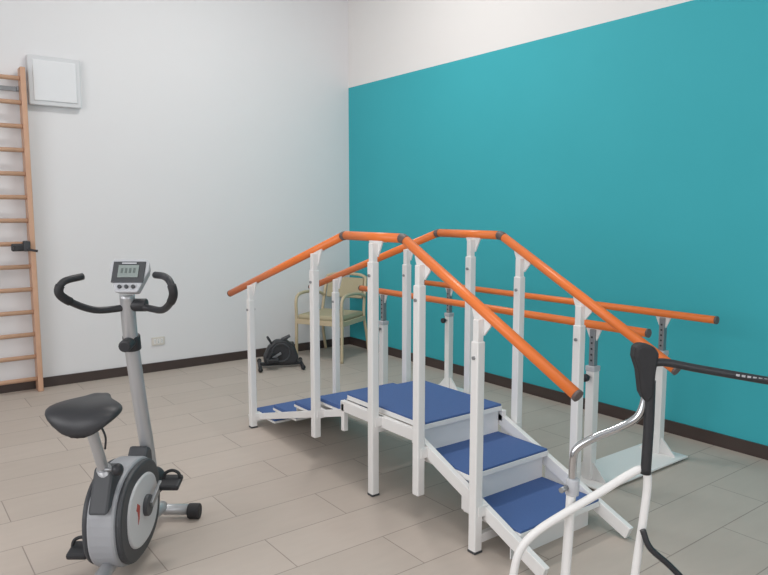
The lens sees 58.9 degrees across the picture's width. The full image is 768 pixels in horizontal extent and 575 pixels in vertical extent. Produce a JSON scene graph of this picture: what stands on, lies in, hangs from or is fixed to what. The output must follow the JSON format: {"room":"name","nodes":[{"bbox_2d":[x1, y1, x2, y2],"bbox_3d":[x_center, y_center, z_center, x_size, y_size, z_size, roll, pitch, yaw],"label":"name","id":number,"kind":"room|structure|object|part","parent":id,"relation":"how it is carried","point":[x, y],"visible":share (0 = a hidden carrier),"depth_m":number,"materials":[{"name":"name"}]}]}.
{"room":"care facility","nodes":[
{"label":"care facility","id":0,"kind":"room"},
{"bbox_2d":[0,0,349,380],"bbox_3d":[-3.261,-1.268,5.423,7.450,4.300,0.200,-5,8,-37],"label":"wall","id":1,"kind":"structure","parent":0,"point":[207,143],"depth_m":6.33,"materials":[{"name":"white paint"}]},
{"bbox_2d":[0,67,43,391],"bbox_3d":[-3.251,-0.415,5.306,0.930,2.630,0.128,-5,8,-37],"label":"wall bars","id":2,"kind":"object","parent":1,"relation":"attached to","point":[21,88],"visible":1,"depth_m":5.49,"materials":[{"name":"brown wood"}]},
{"bbox_2d":[11,241,37,251],"bbox_3d":[-2.886,-0.328,5.460,0.183,0.092,0.098,-5,8,-37],"label":"clamp","id":3,"kind":"object","parent":2,"relation":"attached to","point":[25,246],"visible":1,"depth_m":5.45,"materials":[{"name":"plastic"}]},
{"bbox_2d":[26,54,81,108],"bbox_3d":[-2.724,-1.696,5.620,0.400,0.395,0.056,-5,8,-37],"label":"housing","id":4,"kind":"object","parent":1,"relation":"attached to","point":[29,57],"visible":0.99,"depth_m":5.58,"materials":[{"name":"white plastic"}]},
{"bbox_2d":[32,59,77,103],"bbox_3d":[-2.706,-1.693,5.596,0.330,0.325,0.012,-5,8,-37],"label":"diffuser","id":5,"kind":"object","parent":4,"relation":"attached to","point":[53,81],"visible":1,"depth_m":5.59,"materials":[{"name":"white plastic"}]},
{"bbox_2d":[152,336,164,345],"bbox_3d":[-2.111,0.501,6.359,0.120,0.078,0.016,-5,8,-37],"label":"wall outlet","id":6,"kind":"object","parent":1,"relation":"attached to","point":[155,340],"visible":1,"depth_m":6.35,"materials":[{"name":"plastic"}]},
{"bbox_2d":[0,337,349,393],"bbox_3d":[-3.202,0.836,5.573,7.038,0.085,0.012,-5,8,-37],"label":"baseboard","id":7,"kind":"structure","parent":1,"relation":"attached to","point":[58,380],"depth_m":6.33,"materials":[{"name":"wood"}]},
{"bbox_2d":[0,344,767,574],"bbox_3d":[-0.528,1.326,2.068,7.450,0.100,9.280,-5,8,-37],"label":"floor","id":8,"kind":"structure","parent":0,"point":[278,498],"depth_m":3.61,"materials":[{"name":"tile"}]},
{"bbox_2d":[45,259,201,574],"bbox_3d":[-1.091,0.536,2.837,0.582,1.297,0.956,0,6,0],"label":"exercise bike","id":9,"kind":"object","parent":8,"relation":"on","point":[122,508],"visible":1,"depth_m":2.75,"materials":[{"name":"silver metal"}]},
{"bbox_3d":[-1.101,0.609,2.612,0.042,0.276,0.126,1,7,8],"label":"seat post","id":10,"kind":"part","parent":9,"relation":"part of","materials":[{"name":"silver metal"}]},
{"bbox_3d":[-1.067,0.707,2.641,0.055,0.015,0.016,0,6,0],"label":"seat knob stem","id":11,"kind":"part","parent":9,"relation":"part of","materials":[{"name":"metal"}]},
{"bbox_3d":[-1.035,0.707,2.641,0.045,0.050,0.050,0,6,0],"label":"seat knob","id":12,"kind":"part","parent":9,"relation":"part of","materials":[{"name":"black plastic"}]},
{"bbox_3d":[-1.092,0.241,2.890,0.052,0.060,0.076,0,6,0],"label":"stem knob","id":13,"kind":"part","parent":9,"relation":"part of","materials":[{"name":"black plastic"}]},
{"bbox_3d":[-1.083,0.489,3.015,0.070,0.959,0.222,1,7,7],"label":"stem","id":14,"kind":"part","parent":9,"relation":"part of","materials":[{"name":"silver metal"}]},
{"bbox_2d":[257,335,305,372],"bbox_3d":[-0.995,0.612,6.548,0.445,0.309,0.450,-1,7,-12],"label":"mini pedal exerciser","id":15,"kind":"object","parent":8,"relation":"on","point":[282,351],"visible":1,"depth_m":6.50,"materials":[{"name":"black plastic"}]},
{"bbox_2d":[294,272,367,363],"bbox_3d":[-0.521,0.288,7.046,0.563,0.849,0.637,3,7,26],"label":"armchair","id":16,"kind":"object","parent":8,"relation":"on","point":[349,286],"visible":0.81,"depth_m":7.00,"materials":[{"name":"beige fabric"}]},
{"bbox_3d":[-0.776,0.359,7.128,0.042,0.682,0.544,3,7,28],"label":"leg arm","id":17,"kind":"part","parent":16,"relation":"part of"},
{"bbox_3d":[-0.649,0.353,6.789,0.520,0.050,0.022,3,7,26],"label":"rail","id":18,"kind":"part","parent":16,"relation":"part of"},
{"bbox_3d":[-0.642,0.273,7.367,0.064,0.808,0.117,3,7,26],"label":"leg","id":19,"kind":"part","parent":16,"relation":"part of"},
{"bbox_2d":[298,308,362,321],"bbox_3d":[-0.544,0.284,6.998,0.500,0.060,0.500,3,7,26],"label":"seat cushion","id":20,"kind":"object","parent":16,"relation":"on","point":[325,313],"depth_m":6.87,"materials":[{"name":"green fabric"}]},
{"bbox_2d":[326,277,363,298],"bbox_3d":[-0.406,-0.001,7.252,0.434,0.214,0.110,3,7,26],"label":"cushion","id":21,"kind":"object","parent":16,"relation":"on","point":[348,284],"depth_m":7.24,"materials":[{"name":"beige fabric"}]},
{"bbox_3d":[-0.395,-0.133,7.259,0.482,0.061,0.062,3,7,26],"label":"rail","id":22,"kind":"part","parent":16,"relation":"part of","materials":[{"name":"beige metal"}]},
{"bbox_3d":[-0.306,0.385,6.900,0.042,0.682,0.544,3,7,24],"label":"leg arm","id":23,"kind":"part","parent":16,"relation":"part of"},
{"bbox_3d":[-0.307,0.342,6.894,0.022,0.050,0.490,3,7,25],"label":"rail","id":24,"kind":"part","parent":16,"relation":"part of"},
{"bbox_3d":[-0.194,0.297,7.149,0.064,0.808,0.117,3,7,26],"label":"leg","id":25,"kind":"part","parent":16,"relation":"part of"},
{"bbox_2d":[227,229,680,574],"bbox_3d":[0.059,0.361,3.971,0.774,1.389,3.101,-5,8,-37],"label":"stairs","id":26,"kind":"structure","parent":8,"relation":"on","point":[497,475],"depth_m":3.42,"materials":[{"name":"white metal"}]},
{"bbox_3d":[-0.910,0.054,4.633,0.033,0.135,0.033,-5,8,-37],"label":"post","id":27,"kind":"part","parent":26,"relation":"part of","materials":[{"name":"white metal"}]},
{"bbox_3d":[-0.910,0.527,4.687,0.044,0.897,0.044,-5,8,-37],"label":"post","id":28,"kind":"part","parent":26,"relation":"part of","materials":[{"name":"white metal"}]},
{"bbox_3d":[-0.890,0.897,4.745,0.062,0.050,0.050,-5,8,-37],"label":"post mount","id":29,"kind":"part","parent":26,"relation":"part of","materials":[{"name":"white metal"}]},
{"bbox_2d":[266,418,292,423],"bbox_3d":[-0.602,0.881,4.892,0.580,0.014,0.310,-5,8,-37],"label":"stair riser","id":30,"kind":"object","parent":26,"relation":"on","point":[274,421],"depth_m":4.63,"materials":[{"name":"white metal"}]},
{"bbox_2d":[273,408,307,420],"bbox_3d":[-0.427,0.816,4.651,0.580,0.014,0.310,-5,8,-37],"label":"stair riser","id":31,"kind":"object","parent":26,"relation":"on","point":[281,413],"depth_m":4.47,"materials":[{"name":"white metal"}]},
{"bbox_2d":[294,404,307,410],"bbox_3d":[-0.253,0.750,4.411,0.580,0.014,0.310,-5,8,-37],"label":"stair tread","id":32,"kind":"object","parent":26,"relation":"on","point":[304,407],"depth_m":4.28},
{"bbox_3d":[-0.405,-0.129,3.938,0.033,0.135,0.033,-5,8,-37],"label":"post","id":33,"kind":"part","parent":26,"relation":"part of","materials":[{"name":"white metal"}]},
{"bbox_3d":[-0.405,0.394,3.997,0.044,0.998,0.044,-5,8,-37],"label":"post","id":34,"kind":"part","parent":26,"relation":"part of","materials":[{"name":"white metal"}]},
{"bbox_3d":[-0.384,0.749,4.053,0.062,0.050,0.050,-5,8,-37],"label":"post mount","id":35,"kind":"part","parent":26,"relation":"part of","materials":[{"name":"white metal"}]},
{"bbox_3d":[-0.359,0.007,5.046,0.033,0.135,0.033,-5,8,-37],"label":"post","id":36,"kind":"part","parent":26,"relation":"part of","materials":[{"name":"white metal"}]},
{"bbox_3d":[-0.359,0.481,5.100,0.044,0.897,0.044,-5,8,-37],"label":"post","id":37,"kind":"part","parent":26,"relation":"part of","materials":[{"name":"white metal"}]},
{"bbox_2d":[320,401,367,408],"bbox_3d":[-0.078,0.685,4.170,0.580,0.014,0.310,-5,8,-37],"label":"stair tread","id":38,"kind":"object","parent":26,"relation":"on","point":[331,404],"depth_m":4.00,"materials":[{"name":"white metal"}]},
{"bbox_3d":[-0.225,0.738,3.882,0.030,0.160,0.030,-5,8,-37],"label":"platform leg","id":39,"kind":"part","parent":26,"relation":"part of","materials":[{"name":"white metal"}]},
{"bbox_3d":[-0.056,0.485,3.541,0.044,1.240,0.044,-5,8,-37],"label":"post","id":40,"kind":"part","parent":26,"relation":"part of","materials":[{"name":"white metal"}]},
{"bbox_3d":[-0.056,-0.159,3.468,0.033,0.135,0.033,-5,8,-37],"label":"post","id":41,"kind":"part","parent":26,"relation":"part of","materials":[{"name":"white metal"}]},
{"bbox_3d":[-0.035,0.702,3.581,0.062,0.050,0.050,-5,8,-37],"label":"post mount","id":42,"kind":"part","parent":26,"relation":"part of","materials":[{"name":"white metal"}]},
{"bbox_3d":[0.146,-0.176,4.350,0.033,0.135,0.033,-5,8,-37],"label":"post","id":43,"kind":"part","parent":26,"relation":"part of","materials":[{"name":"white metal"}]},
{"bbox_3d":[0.146,0.347,4.409,0.044,0.998,0.044,-5,8,-37],"label":"post","id":44,"kind":"part","parent":26,"relation":"part of","materials":[{"name":"white metal"}]},
{"bbox_3d":[0.167,0.497,3.245,0.044,1.022,0.044,-5,8,-37],"label":"post","id":45,"kind":"part","parent":26,"relation":"part of","materials":[{"name":"white metal"}]},
{"bbox_3d":[0.167,-0.039,3.184,0.033,0.135,0.033,-5,8,-37],"label":"post","id":46,"kind":"part","parent":26,"relation":"part of","materials":[{"name":"white metal"}]},
{"bbox_2d":[347,395,501,429],"bbox_3d":[0.214,0.639,3.775,0.550,0.026,0.680,-5,8,-37],"label":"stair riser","id":47,"kind":"object","parent":26,"relation":"on","point":[441,411],"depth_m":3.62,"materials":[{"name":"white metal"}]},
{"bbox_3d":[0.188,0.794,3.294,0.062,0.050,0.050,-5,8,-37],"label":"post mount","id":48,"kind":"part","parent":26,"relation":"part of","materials":[{"name":"white metal"}]},
{"bbox_3d":[0.495,0.438,3.954,0.044,1.240,0.044,-5,8,-37],"label":"post","id":49,"kind":"part","parent":26,"relation":"part of","materials":[{"name":"white metal"}]},
{"bbox_3d":[0.495,-0.205,3.881,0.033,0.135,0.033,-5,8,-37],"label":"post","id":50,"kind":"part","parent":26,"relation":"part of","materials":[{"name":"white metal"}]},
{"bbox_3d":[0.402,0.699,2.954,0.044,0.946,0.044,-5,8,-37],"label":"post","id":51,"kind":"part","parent":26,"relation":"part of","materials":[{"name":"white metal"}]},
{"bbox_3d":[0.402,0.202,2.898,0.033,0.135,0.033,-5,8,-37],"label":"post","id":52,"kind":"part","parent":26,"relation":"part of","materials":[{"name":"white metal"}]},
{"bbox_3d":[0.422,0.979,3.002,0.062,0.050,0.050,-5,8,-37],"label":"post mount","id":53,"kind":"part","parent":26,"relation":"part of","materials":[{"name":"white metal"}]},
{"bbox_2d":[425,450,547,480],"bbox_3d":[0.505,0.839,3.408,0.550,0.026,0.350,-5,8,-37],"label":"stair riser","id":54,"kind":"object","parent":26,"relation":"on","point":[494,461],"depth_m":3.31,"materials":[{"name":"white metal"}]},
{"bbox_3d":[0.718,0.450,3.658,0.044,1.022,0.044,-5,8,-37],"label":"post","id":55,"kind":"part","parent":26,"relation":"part of","materials":[{"name":"white metal"}]},
{"bbox_3d":[0.718,-0.085,3.597,0.033,0.135,0.033,-5,8,-37],"label":"post","id":56,"kind":"part","parent":26,"relation":"part of","materials":[{"name":"white metal"}]},
{"bbox_2d":[463,501,599,538],"bbox_3d":[0.692,1.023,3.180,0.550,0.026,0.350,-5,8,-37],"label":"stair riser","id":57,"kind":"object","parent":26,"relation":"on","point":[521,517],"depth_m":3.07,"materials":[{"name":"white metal"}]},
{"bbox_3d":[0.953,0.652,3.367,0.044,0.946,0.044,-5,8,-37],"label":"post","id":58,"kind":"part","parent":26,"relation":"part of","materials":[{"name":"white metal"}]},
{"bbox_3d":[0.953,0.155,3.311,0.033,0.135,0.033,-5,8,-37],"label":"post","id":59,"kind":"part","parent":26,"relation":"part of","materials":[{"name":"white metal"}]},
{"bbox_2d":[358,280,718,489],"bbox_3d":[0.846,0.522,4.682,0.860,0.908,2.532,-5,8,-37],"label":"bars","id":60,"kind":"object","parent":8,"relation":"on","point":[595,473],"visible":0.7,"depth_m":4.10,"materials":[{"name":"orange metal"}]},
{"bbox_3d":[-0.004,0.175,5.209,0.034,0.240,0.034,-5,8,-37],"label":"post","id":61,"kind":"part","parent":60,"relation":"part of","materials":[{"name":"metal"}]},
{"bbox_3d":[0.539,0.129,5.615,0.034,0.240,0.034,-5,8,-37],"label":"post","id":62,"kind":"part","parent":60,"relation":"part of","materials":[{"name":"metal"}]},
{"bbox_3d":[1.089,0.489,3.679,0.028,0.042,0.042,-5,8,-37],"label":"knob","id":63,"kind":"part","parent":60,"relation":"part of","materials":[{"name":"black plastic"}]},
{"bbox_3d":[1.140,0.346,3.701,0.034,0.240,0.034,-5,8,-37],"label":"post","id":64,"kind":"part","parent":60,"relation":"part of","materials":[{"name":"metal"}]},
{"bbox_3d":[1.411,1.042,3.986,0.860,0.012,0.300,-5,8,-37],"label":"plate","id":65,"kind":"part","parent":60,"relation":"part of","materials":[{"name":"white metal"}]},
{"bbox_3d":[1.683,0.300,4.108,0.034,0.240,0.034,-5,8,-37],"label":"post","id":66,"kind":"part","parent":60,"relation":"part of","materials":[{"name":"metal"}]},
{"bbox_2d":[509,342,767,574],"bbox_3d":[0.860,0.715,2.008,1.050,1.126,0.130,0,6,0],"label":"walker","id":67,"kind":"object","parent":8,"relation":"on","point":[645,358],"visible":1,"depth_m":1.97,"materials":[{"name":"white metal"}]},
{"bbox_3d":[0.542,0.851,2.039,0.054,0.551,0.028,0,6,0],"label":"post","id":68,"kind":"part","parent":67,"relation":"part of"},
{"bbox_3d":[0.563,0.836,2.007,0.430,0.648,0.023,0,6,0],"label":"frame","id":69,"kind":"part","parent":67,"relation":"part of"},
{"bbox_3d":[0.653,0.420,1.974,0.222,0.340,0.026,1,7,9],"label":"chrome arm","id":70,"kind":"part","parent":67,"relation":"part of"},
{"bbox_3d":[1.048,0.259,1.932,0.589,0.113,0.025,0,6,2],"label":"cross handle","id":71,"kind":"part","parent":67,"relation":"part of","materials":[{"name":"black plastic"}]},
{"bbox_2d":[348,0,767,445],"bbox_3d":[2.427,-1.097,3.909,0.200,4.300,9.080,-5,8,-37],"label":"wall","id":72,"kind":"structure","parent":0,"point":[622,144],"depth_m":5.03,"materials":[{"name":"teal paint"}]},
{"bbox_2d":[350,337,767,459],"bbox_3d":[2.282,0.996,4.162,0.012,0.085,8.880,-5,8,-37],"label":"baseboard","id":73,"kind":"structure","parent":72,"relation":"attached to","point":[739,445],"depth_m":4.93,"materials":[{"name":"wood"}]}
]}

